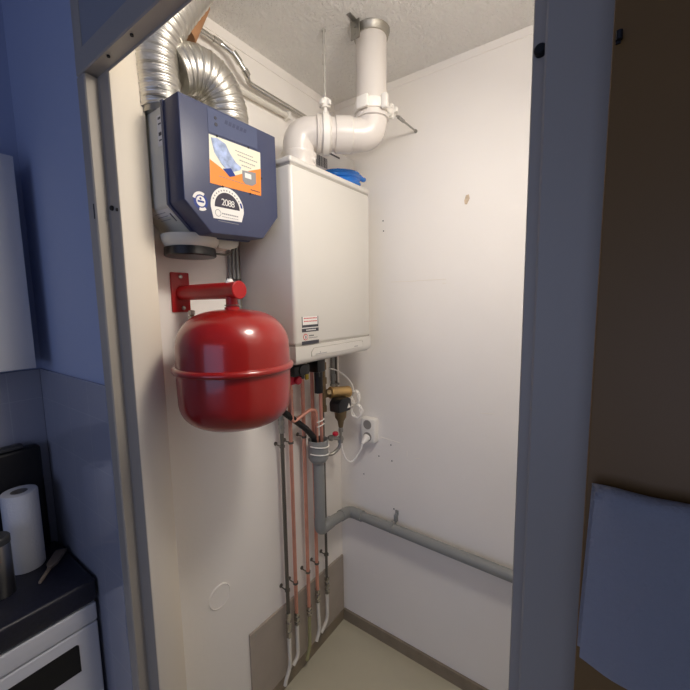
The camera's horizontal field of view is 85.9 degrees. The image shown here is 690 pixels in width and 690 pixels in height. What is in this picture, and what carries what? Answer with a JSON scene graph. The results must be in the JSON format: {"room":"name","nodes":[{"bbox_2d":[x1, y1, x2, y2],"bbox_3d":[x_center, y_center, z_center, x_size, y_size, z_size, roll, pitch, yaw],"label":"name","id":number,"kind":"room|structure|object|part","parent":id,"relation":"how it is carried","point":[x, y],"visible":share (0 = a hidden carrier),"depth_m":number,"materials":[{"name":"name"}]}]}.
{"room":"kitchen","nodes":[
{"label":"kitchen","id":0,"kind":"room"},
{"bbox_2d":[0,0,41,372],"bbox_3d":[-1.534,0.245,0.677,0.090,2.850,1.640,4,8,36],"label":"wall","id":1,"kind":"structure","parent":0,"point":[8,141],"depth_m":1.18,"materials":[{"name":"blue paint"}]},
{"bbox_2d":[0,153,35,371],"bbox_3d":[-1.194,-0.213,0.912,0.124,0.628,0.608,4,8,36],"label":"upper cabinet","id":2,"kind":"object","parent":1,"relation":"attached to","point":[17,352],"visible":1,"depth_m":1.10,"materials":[{"name":"white"}]},
{"bbox_2d":[0,369,58,542],"bbox_3d":[-1.501,0.615,0.672,0.008,0.914,1.597,4,8,36],"label":"backsplash","id":3,"kind":"structure","parent":1,"relation":"attached to","point":[22,417],"depth_m":1.24,"materials":[{"name":"paint"}]},
{"bbox_2d":[1,0,104,384],"bbox_3d":[0.083,0.238,0.502,2.920,2.850,0.035,4,8,36],"label":"wall","id":4,"kind":"structure","parent":0,"point":[38,33],"depth_m":1.05,"materials":[{"name":"blue paint"}]},
{"bbox_2d":[39,368,132,689],"bbox_3d":[-0.822,0.796,1.200,0.518,1.414,0.008,4,8,36],"label":"backsplash","id":5,"kind":"structure","parent":4,"relation":"attached to","point":[75,409],"depth_m":1.12,"materials":[{"name":"paint"}]},
{"bbox_2d":[70,0,689,689],"bbox_3d":[0.150,0.198,0.415,1.916,2.748,0.092,4,8,36],"label":"door frame","id":6,"kind":"structure","parent":4,"relation":"in","point":[604,399],"depth_m":0.34,"materials":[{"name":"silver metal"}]},
{"bbox_3d":[-0.618,-0.954,0.849,0.042,0.533,0.032,4,8,36],"label":"post","id":7,"kind":"part","parent":6,"relation":"part of","materials":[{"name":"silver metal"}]},
{"bbox_3d":[-0.206,-0.926,0.545,1.032,0.533,0.016,4,8,36],"label":"panel","id":8,"kind":"part","parent":6,"relation":"part of","materials":[{"name":"grey"}]},
{"bbox_3d":[0.374,0.132,0.179,0.404,0.018,0.025,4,8,36],"label":"towel rail","id":9,"kind":"object","parent":6,"relation":"attached to","visible":0},
{"bbox_2d":[577,483,689,689],"bbox_3d":[0.333,0.211,0.212,0.336,0.183,0.022,4,8,36],"label":"tea towel","id":10,"kind":"object","parent":9,"relation":"hanging from","point":[634,623],"visible":1,"depth_m":0.28,"materials":[{"name":"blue fabric"}]},
{"bbox_2d":[153,26,341,689],"bbox_3d":[-0.311,0.241,1.466,0.080,2.540,1.060,4,8,36],"label":"wall","id":11,"kind":"structure","parent":0,"point":[227,486],"depth_m":1.31,"materials":[{"name":"paint"}]},
{"bbox_2d":[109,50,186,689],"bbox_3d":[-0.539,0.270,1.017,0.074,2.490,0.079,4,8,36],"label":"door frame","id":12,"kind":"structure","parent":11,"relation":"attached to","point":[128,116],"depth_m":0.97,"materials":[{"name":"beige paint"}]},
{"bbox_2d":[143,84,277,259],"bbox_3d":[-0.380,-0.452,1.043,0.218,0.408,0.316,4,8,36],"label":"ventilation unit","id":13,"kind":"object","parent":11,"relation":"attached to","point":[212,172],"visible":0.99,"depth_m":0.95,"materials":[{"name":"blue plastic"}]},
{"bbox_2d":[135,0,213,105],"bbox_3d":[-0.442,-0.802,0.974,0.218,0.404,0.114,-7,9,-42],"label":"flexible duct","id":14,"kind":"object","parent":13,"relation":"attached to","point":[157,60],"visible":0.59,"depth_m":0.91,"materials":[{"name":"silver metal"}]},
{"bbox_2d":[177,40,248,124],"bbox_3d":[-0.392,-0.721,1.056,0.242,0.211,0.129,-7,9,-44],"label":"flexible duct","id":15,"kind":"object","parent":13,"relation":"attached to","point":[204,76],"visible":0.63,"depth_m":1.01,"materials":[{"name":"silver metal"}]},
{"bbox_2d":[211,137,240,171],"bbox_3d":[-0.305,-0.486,0.958,0.001,0.074,0.091,4,8,36],"label":"picture","id":16,"kind":"object","parent":13,"relation":"attached to","point":[225,151],"depth_m":0.95},
{"bbox_3d":[-0.291,-0.562,0.972,0.002,0.060,0.157,4,8,36],"label":"control panel","id":17,"kind":"part","parent":13,"relation":"part of","materials":[{"name":"blue plastic"}]},
{"bbox_2d":[209,134,259,193],"bbox_3d":[-0.288,-0.473,0.985,0.001,0.122,0.169,4,8,36],"label":"poster","id":18,"kind":"object","parent":13,"relation":"on","point":[234,162],"depth_m":0.98,"materials":[{"name":"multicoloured paper"}]},
{"bbox_2d":[242,170,255,185],"bbox_3d":[-0.263,-0.459,1.019,0.001,0.039,0.047,4,8,36],"label":"picture","id":19,"kind":"object","parent":13,"relation":"attached to","point":[248,176],"depth_m":1.02,"materials":[{"name":"grey paper"}]},
{"bbox_2d":[209,582,229,610],"bbox_3d":[-0.432,0.869,1.282,0.006,0.086,0.086,4,8,36],"label":"cover plate","id":20,"kind":"object","parent":11,"relation":"attached to","point":[220,594],"visible":1,"depth_m":1.28,"materials":[{"name":"paint"}]},
{"bbox_2d":[227,250,232,279],"bbox_3d":[-0.383,-0.141,1.245,0.019,0.750,0.014,4,8,36],"label":"pipe","id":21,"kind":"object","parent":11,"relation":"attached to","point":[228,251],"visible":0.1,"depth_m":1.23,"materials":[{"name":"grey plastic"}]},
{"bbox_2d":[170,272,293,431],"bbox_3d":[-0.329,0.004,1.014,0.391,0.421,0.312,4,8,36],"label":"vessel","id":22,"kind":"object","parent":11,"relation":"attached to","point":[233,364],"visible":0.98,"depth_m":0.88,"materials":[{"name":"red paint"}]},
{"bbox_3d":[-0.490,-0.157,1.104,0.007,0.117,0.058,4,8,36],"label":"wall plate","id":23,"kind":"part","parent":22,"relation":"part of","materials":[{"name":"red metal"}]},
{"bbox_2d":[188,310,194,319],"bbox_3d":[-0.457,-0.022,1.117,0.021,0.165,0.021,4,8,36],"label":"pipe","id":24,"kind":"object","parent":22,"relation":"attached to","point":[191,313],"visible":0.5,"depth_m":1.10,"materials":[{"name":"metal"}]},
{"bbox_3d":[-0.381,-0.149,1.032,0.256,0.044,0.044,4,8,36],"label":"arm","id":25,"kind":"part","parent":22,"relation":"part of","materials":[{"name":"red metal"}]},
{"bbox_2d":[231,249,236,281],"bbox_3d":[-0.374,-0.142,1.258,0.019,0.750,0.014,4,8,36],"label":"pipe","id":26,"kind":"object","parent":11,"relation":"attached to","point":[233,252],"visible":0.17,"depth_m":1.24,"materials":[{"name":"grey plastic"}]},
{"bbox_2d":[235,247,240,308],"bbox_3d":[-0.364,-0.144,1.270,0.019,0.750,0.014,4,8,36],"label":"pipe","id":27,"kind":"object","parent":11,"relation":"attached to","point":[236,249],"visible":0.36,"depth_m":1.25,"materials":[{"name":"grey plastic"}]},
{"bbox_2d":[200,28,306,116],"bbox_3d":[-0.344,-0.904,1.188,0.055,0.092,0.795,4,8,37],"label":"conduit","id":28,"kind":"object","parent":11,"relation":"attached to","point":[215,40],"visible":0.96,"depth_m":1.19,"materials":[{"name":"silver metal"}]},
{"bbox_2d":[187,7,209,42],"bbox_3d":[-0.435,-0.925,1.055,0.062,0.142,0.110,4,8,36],"label":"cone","id":29,"kind":"object","parent":28,"relation":"on","point":[194,34],"visible":0.26,"depth_m":1.05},
{"bbox_2d":[240,86,290,121],"bbox_3d":[-0.402,-0.831,1.146,0.030,0.027,0.645,4,8,36],"label":"conduit","id":30,"kind":"object","parent":11,"relation":"attached to","point":[286,115],"visible":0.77,"depth_m":1.31,"materials":[{"name":"white"}]},
{"bbox_2d":[203,17,334,112],"bbox_3d":[-0.326,-0.998,1.260,0.003,0.032,0.960,4,8,36],"label":"trim","id":31,"kind":"structure","parent":11,"relation":"attached to","point":[209,24],"depth_m":1.29,"materials":[{"name":"paint"}]},
{"bbox_2d":[274,415,291,686],"bbox_3d":[-0.255,0.828,1.486,0.052,1.154,0.052,4,8,36],"label":"pipe","id":32,"kind":"object","parent":11,"relation":"attached to","point":[281,418],"visible":0.97,"depth_m":1.48,"materials":[{"name":"grey metal"}]},
{"bbox_2d":[284,402,299,665],"bbox_3d":[-0.227,0.728,1.516,0.052,1.262,0.047,4,8,36],"label":"copper pipe","id":33,"kind":"object","parent":11,"relation":"attached to","point":[290,442],"visible":0.94,"depth_m":1.52,"materials":[{"name":"orange metal"}]},
{"bbox_2d":[249,554,343,689],"bbox_3d":[-0.183,1.225,1.656,0.010,0.325,0.597,4,8,36],"label":"board","id":34,"kind":"object","parent":11,"relation":"attached to","point":[268,644],"visible":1,"depth_m":1.56,"materials":[{"name":"grey wood"}]},
{"bbox_2d":[296,379,311,661],"bbox_3d":[-0.180,0.722,1.580,0.052,1.347,0.044,4,8,36],"label":"copper pipe","id":35,"kind":"object","parent":11,"relation":"attached to","point":[304,436],"visible":1,"depth_m":1.58,"materials":[{"name":"orange metal"}]},
{"bbox_2d":[239,155,370,364],"bbox_3d":[-0.131,-0.274,1.371,0.258,0.631,0.440,4,8,36],"label":"boiler","id":36,"kind":"object","parent":11,"relation":"attached to","point":[309,272],"visible":0.92,"depth_m":1.22,"materials":[{"name":"white metal"}]},
{"bbox_2d":[290,363,308,384],"bbox_3d":[-0.187,0.089,1.419,0.100,0.113,0.118,4,8,36],"label":"block","id":37,"kind":"object","parent":36,"relation":"attached to","point":[297,372],"visible":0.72,"depth_m":1.38,"materials":[{"name":"black plastic"}]},
{"bbox_3d":[-0.199,0.132,1.393,0.055,0.035,0.056,4,8,36],"label":"knob","id":38,"kind":"part","parent":37,"relation":"part of","materials":[{"name":"red plastic"}]},
{"bbox_2d":[307,359,324,393],"bbox_3d":[-0.115,0.110,1.504,0.060,0.175,0.056,4,8,36],"label":"valve","id":39,"kind":"object","parent":36,"relation":"attached to","point":[317,367],"visible":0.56,"depth_m":1.49,"materials":[{"name":"black plastic"}]},
{"bbox_2d":[322,362,331,411],"bbox_3d":[-0.080,0.148,1.558,0.059,0.265,0.037,-3,7,-14],"label":"brass fitting","id":40,"kind":"object","parent":36,"relation":"attached to","point":[326,393],"visible":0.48,"depth_m":1.55,"materials":[{"name":"brown metal"}]},
{"bbox_2d":[328,386,351,437],"bbox_3d":[-0.022,0.291,1.597,0.090,0.234,0.124,4,8,36],"label":"valve","id":41,"kind":"object","parent":40,"relation":"attached to","point":[340,403],"visible":0.96,"depth_m":1.56,"materials":[{"name":"gold metal"}]},
{"bbox_3d":[-0.128,0.009,1.404,0.255,0.060,0.440,4,8,36],"label":"panel","id":42,"kind":"part","parent":36,"relation":"part of","materials":[{"name":"white plastic"}]},
{"bbox_2d":[315,152,353,169],"bbox_3d":[-0.076,-0.700,1.522,0.076,0.176,0.295,4,8,36],"label":"carton","id":43,"kind":"object","parent":36,"relation":"on","point":[333,161],"visible":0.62,"depth_m":1.50,"materials":[{"name":"white paper"}]},
{"bbox_2d":[281,12,389,165],"bbox_3d":[-0.032,-0.794,1.206,0.364,0.435,0.139,-2,7,-6],"label":"flue pipe","id":44,"kind":"object","parent":36,"relation":"attached to","point":[363,132],"visible":0.94,"depth_m":1.18,"materials":[{"name":"white plastic"}]},
{"bbox_2d":[281,148,316,165],"bbox_3d":[-0.152,-0.602,1.224,0.118,0.053,0.118,4,8,36],"label":"socket","id":45,"kind":"object","parent":44,"relation":"attached to","point":[308,155],"depth_m":1.18,"materials":[{"name":"white plastic"}]},
{"bbox_2d":[316,113,331,153],"bbox_3d":[-0.070,-0.694,1.222,0.047,0.117,0.117,-2,7,-6],"label":"socket","id":46,"kind":"object","parent":44,"relation":"attached to","point":[319,117],"depth_m":1.18,"materials":[{"name":"white plastic"}]},
{"bbox_2d":[335,115,353,153],"bbox_3d":[-0.005,-0.696,1.228,0.057,0.112,0.112,-2,7,-6],"label":"socket","id":47,"kind":"object","parent":44,"relation":"attached to","point":[344,124],"depth_m":1.18,"materials":[{"name":"white plastic"}]},
{"bbox_2d":[355,109,388,122],"bbox_3d":[0.089,-0.750,1.231,0.114,0.014,0.114,4,8,36],"label":"socket","id":48,"kind":"object","parent":44,"relation":"attached to","point":[363,114],"depth_m":1.19,"materials":[{"name":"white plastic"}]},
{"bbox_2d":[325,168,365,185],"bbox_3d":[-0.011,-0.644,1.443,0.128,0.067,0.213,4,8,36],"label":"plastic bag","id":49,"kind":"object","parent":36,"relation":"on","point":[353,176],"visible":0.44,"depth_m":1.39,"materials":[{"name":"blue plastic"}]},
{"bbox_2d":[273,609,343,689],"bbox_3d":[-0.284,1.433,1.535,0.010,0.055,0.960,4,8,36],"label":"baseboard","id":50,"kind":"structure","parent":11,"relation":"attached to","point":[315,646],"depth_m":1.72,"materials":[{"name":"wood"}]},
{"bbox_2d":[310,372,320,641],"bbox_3d":[-0.144,0.697,1.631,0.048,1.310,0.043,4,8,36],"label":"copper pipe","id":51,"kind":"object","parent":11,"relation":"attached to","point":[316,562],"visible":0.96,"depth_m":1.65,"materials":[{"name":"orange metal"}]},
{"bbox_2d":[320,412,329,633],"bbox_3d":[-0.112,0.752,1.682,0.048,1.172,0.069,4,8,36],"label":"pipe","id":52,"kind":"object","parent":11,"relation":"attached to","point":[326,554],"visible":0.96,"depth_m":1.72,"materials":[{"name":"grey"}]},
{"bbox_2d":[330,357,339,386],"bbox_3d":[-0.049,0.115,1.732,0.025,0.380,0.048,4,8,36],"label":"pipe","id":53,"kind":"object","parent":11,"relation":"attached to","point":[334,378],"visible":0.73,"depth_m":1.72,"materials":[{"name":"grey metal"}]},
{"bbox_2d":[207,0,534,104],"bbox_3d":[0.148,-1.020,0.976,1.260,0.060,1.060,4,8,36],"label":"ceiling","id":54,"kind":"structure","parent":0,"point":[423,34],"depth_m":1.19,"materials":[{"name":"white paint"}]},
{"bbox_2d":[319,28,330,155],"bbox_3d":[-0.066,-0.821,1.208,0.040,0.380,0.126,-3,7,-14],"label":"clamp","id":55,"kind":"object","parent":54,"relation":"hanging from","point":[324,102],"visible":0.95,"depth_m":1.19,"materials":[{"name":"white plastic"}]},
{"bbox_3d":[-0.067,-0.899,1.199,0.013,0.223,0.013,4,8,36],"label":"rod","id":56,"kind":"part","parent":55,"relation":"part of","materials":[{"name":"grey metal"}]},
{"bbox_2d":[284,619,461,689],"bbox_3d":[0.177,1.511,1.248,1.260,0.050,1.100,4,8,36],"label":"floor","id":57,"kind":"structure","parent":0,"point":[350,658],"depth_m":1.65,"materials":[{"name":"paint"}]},
{"bbox_2d":[334,34,532,689],"bbox_3d":[0.489,0.226,1.481,1.200,2.540,0.102,4,8,36],"label":"wall","id":58,"kind":"structure","parent":0,"point":[439,373],"depth_m":1.47,"materials":[{"name":"paint"}]},
{"bbox_2d":[361,416,377,442],"bbox_3d":[0.112,0.385,1.688,0.072,0.110,0.040,4,8,36],"label":"wall socket","id":59,"kind":"object","parent":58,"relation":"attached to","point":[369,425],"visible":0.9,"depth_m":1.67,"materials":[{"name":"white plastic"}]},
{"bbox_2d":[328,368,369,461],"bbox_3d":[0.016,0.303,1.632,0.195,0.434,0.060,-4,7,-23],"label":"power cable","id":60,"kind":"object","parent":59,"relation":"attached to","point":[366,438],"visible":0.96,"depth_m":1.64,"materials":[{"name":"white plastic"}]},
{"bbox_3d":[0.030,0.471,1.635,0.107,0.099,0.016,-3,7,-21],"label":"cord","id":61,"kind":"part","parent":60,"relation":"part of","materials":[{"name":"white plastic"}]},
{"bbox_2d":[363,420,370,428],"bbox_3d":[0.101,0.359,1.670,0.042,0.042,0.003,4,8,36],"label":"outlet","id":62,"kind":"object","parent":59,"relation":"attached to","point":[366,423],"depth_m":1.67,"materials":[{"name":"grey plastic"}]},
{"bbox_2d":[354,92,416,132],"bbox_3d":[0.158,-0.801,1.311,0.130,0.066,0.352,4,8,36],"label":"clamp","id":63,"kind":"object","parent":58,"relation":"attached to","point":[364,100],"visible":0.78,"depth_m":1.18,"materials":[{"name":"white plastic"}]},
{"bbox_3d":[0.216,-0.819,1.358,0.013,0.015,0.205,4,8,36],"label":"rod","id":64,"kind":"part","parent":63,"relation":"part of","materials":[{"name":"silver metal"}]},
{"bbox_2d":[308,436,512,582],"bbox_3d":[0.390,0.627,1.470,1.090,0.464,0.277,2,7,22],"label":"drain pipe","id":65,"kind":"object","parent":58,"relation":"attached to","point":[318,453],"visible":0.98,"depth_m":1.55,"materials":[{"name":"grey plastic"}]},
{"bbox_2d":[282,410,316,442],"bbox_3d":[-0.197,0.316,1.462,0.029,0.232,0.220,5,9,44],"label":"hose","id":66,"kind":"object","parent":65,"relation":"attached to","point":[286,414],"visible":0.66,"depth_m":1.48,"materials":[{"name":"black rubber"}]},
{"bbox_2d":[290,385,324,442],"bbox_3d":[-0.152,0.267,1.495,0.175,0.315,0.025,-7,9,-42],"label":"tube","id":67,"kind":"object","parent":65,"relation":"attached to","point":[314,410],"visible":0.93,"depth_m":1.53,"materials":[{"name":"orange metal"}]},
{"bbox_2d":[308,436,328,464],"bbox_3d":[-0.112,0.443,1.556,0.085,0.101,0.085,4,8,36],"label":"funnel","id":68,"kind":"object","parent":65,"relation":"on","point":[318,453],"depth_m":1.52,"materials":[{"name":"grey plastic"}]},
{"bbox_2d":[327,431,343,455],"bbox_3d":[-0.042,0.424,1.597,0.082,0.104,0.026,-4,7,-29],"label":"tap","id":69,"kind":"object","parent":65,"relation":"attached to","point":[334,435],"visible":0.94,"depth_m":1.59,"materials":[{"name":"silver metal"}]},
{"bbox_2d":[344,608,488,689],"bbox_3d":[0.439,1.413,1.597,1.090,0.057,0.012,4,8,36],"label":"baseboard","id":70,"kind":"structure","parent":58,"relation":"attached to","point":[449,674],"depth_m":1.68,"materials":[{"name":"wood"}]},
{"bbox_2d":[334,24,533,110],"bbox_3d":[0.399,-1.020,1.326,1.097,0.026,0.003,4,8,36],"label":"trim","id":71,"kind":"structure","parent":58,"relation":"attached to","point":[526,31],"depth_m":1.33,"materials":[{"name":"paint"}]},
{"bbox_3d":[-0.373,1.737,0.000,2.920,0.100,1.600,4,8,36],"label":"floor","id":72,"kind":"structure","parent":0,"visible":0},
{"bbox_2d":[0,600,103,689],"bbox_3d":[-1.064,1.191,1.036,0.327,0.774,0.596,4,8,36],"label":"dishwasher","id":73,"kind":"object","parent":72,"relation":"on","point":[64,655],"visible":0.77,"depth_m":1.07,"materials":[{"name":"white metal"}]},
{"bbox_2d":[0,541,95,653],"bbox_3d":[-1.154,0.781,0.872,0.337,0.072,0.890,4,8,36],"label":"countertop","id":74,"kind":"structure","parent":73,"relation":"on","point":[68,587],"depth_m":1.07,"materials":[{"name":"black stone"}]},
{"bbox_2d":[0,531,16,599],"bbox_3d":[-0.989,0.631,1.061,0.062,0.177,0.062,4,8,36],"label":"canister","id":75,"kind":"object","parent":74,"relation":"on","point":[8,587],"visible":1,"depth_m":1.05,"materials":[{"name":"silver metal"}]},
{"bbox_3d":[-0.990,0.554,1.052,0.062,0.022,0.062,4,8,36],"label":"lid","id":76,"kind":"part","parent":75,"relation":"part of","materials":[{"name":"grey metal"}]},
{"bbox_2d":[0,484,45,574],"bbox_3d":[-1.019,0.582,1.175,0.092,0.250,0.092,4,8,36],"label":"roll","id":77,"kind":"object","parent":74,"relation":"on","point":[19,505],"visible":0.97,"depth_m":1.15,"materials":[{"name":"grey paper"}]},
{"bbox_2d":[0,443,50,546],"bbox_3d":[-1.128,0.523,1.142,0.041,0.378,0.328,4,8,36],"label":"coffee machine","id":78,"kind":"object","parent":74,"relation":"on","point":[20,465],"visible":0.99,"depth_m":1.21,"materials":[{"name":"black plastic"}]},
{"bbox_3d":[-1.144,0.344,1.105,0.035,0.013,0.285,4,8,36],"label":"lid","id":79,"kind":"part","parent":78,"relation":"part of","materials":[{"name":"grey plastic"}]},
{"bbox_2d":[38,548,66,583],"bbox_3d":[-0.936,0.700,1.178,0.034,0.010,0.156,-3,7,-16],"label":"wooden spatula","id":80,"kind":"object","parent":74,"relation":"on","point":[58,554],"visible":1,"depth_m":1.19,"materials":[{"name":"brown wood"}]},
{"bbox_3d":[-0.920,0.706,1.138,0.011,0.008,0.070,-3,7,-18],"label":"handle","id":81,"kind":"part","parent":80,"relation":"part of","materials":[{"name":"brown wood"}]},
{"bbox_3d":[-0.945,0.697,1.210,0.034,0.010,0.089,-3,7,-16],"label":"blade","id":82,"kind":"part","parent":80,"relation":"part of","materials":[{"name":"brown wood"}]}
]}

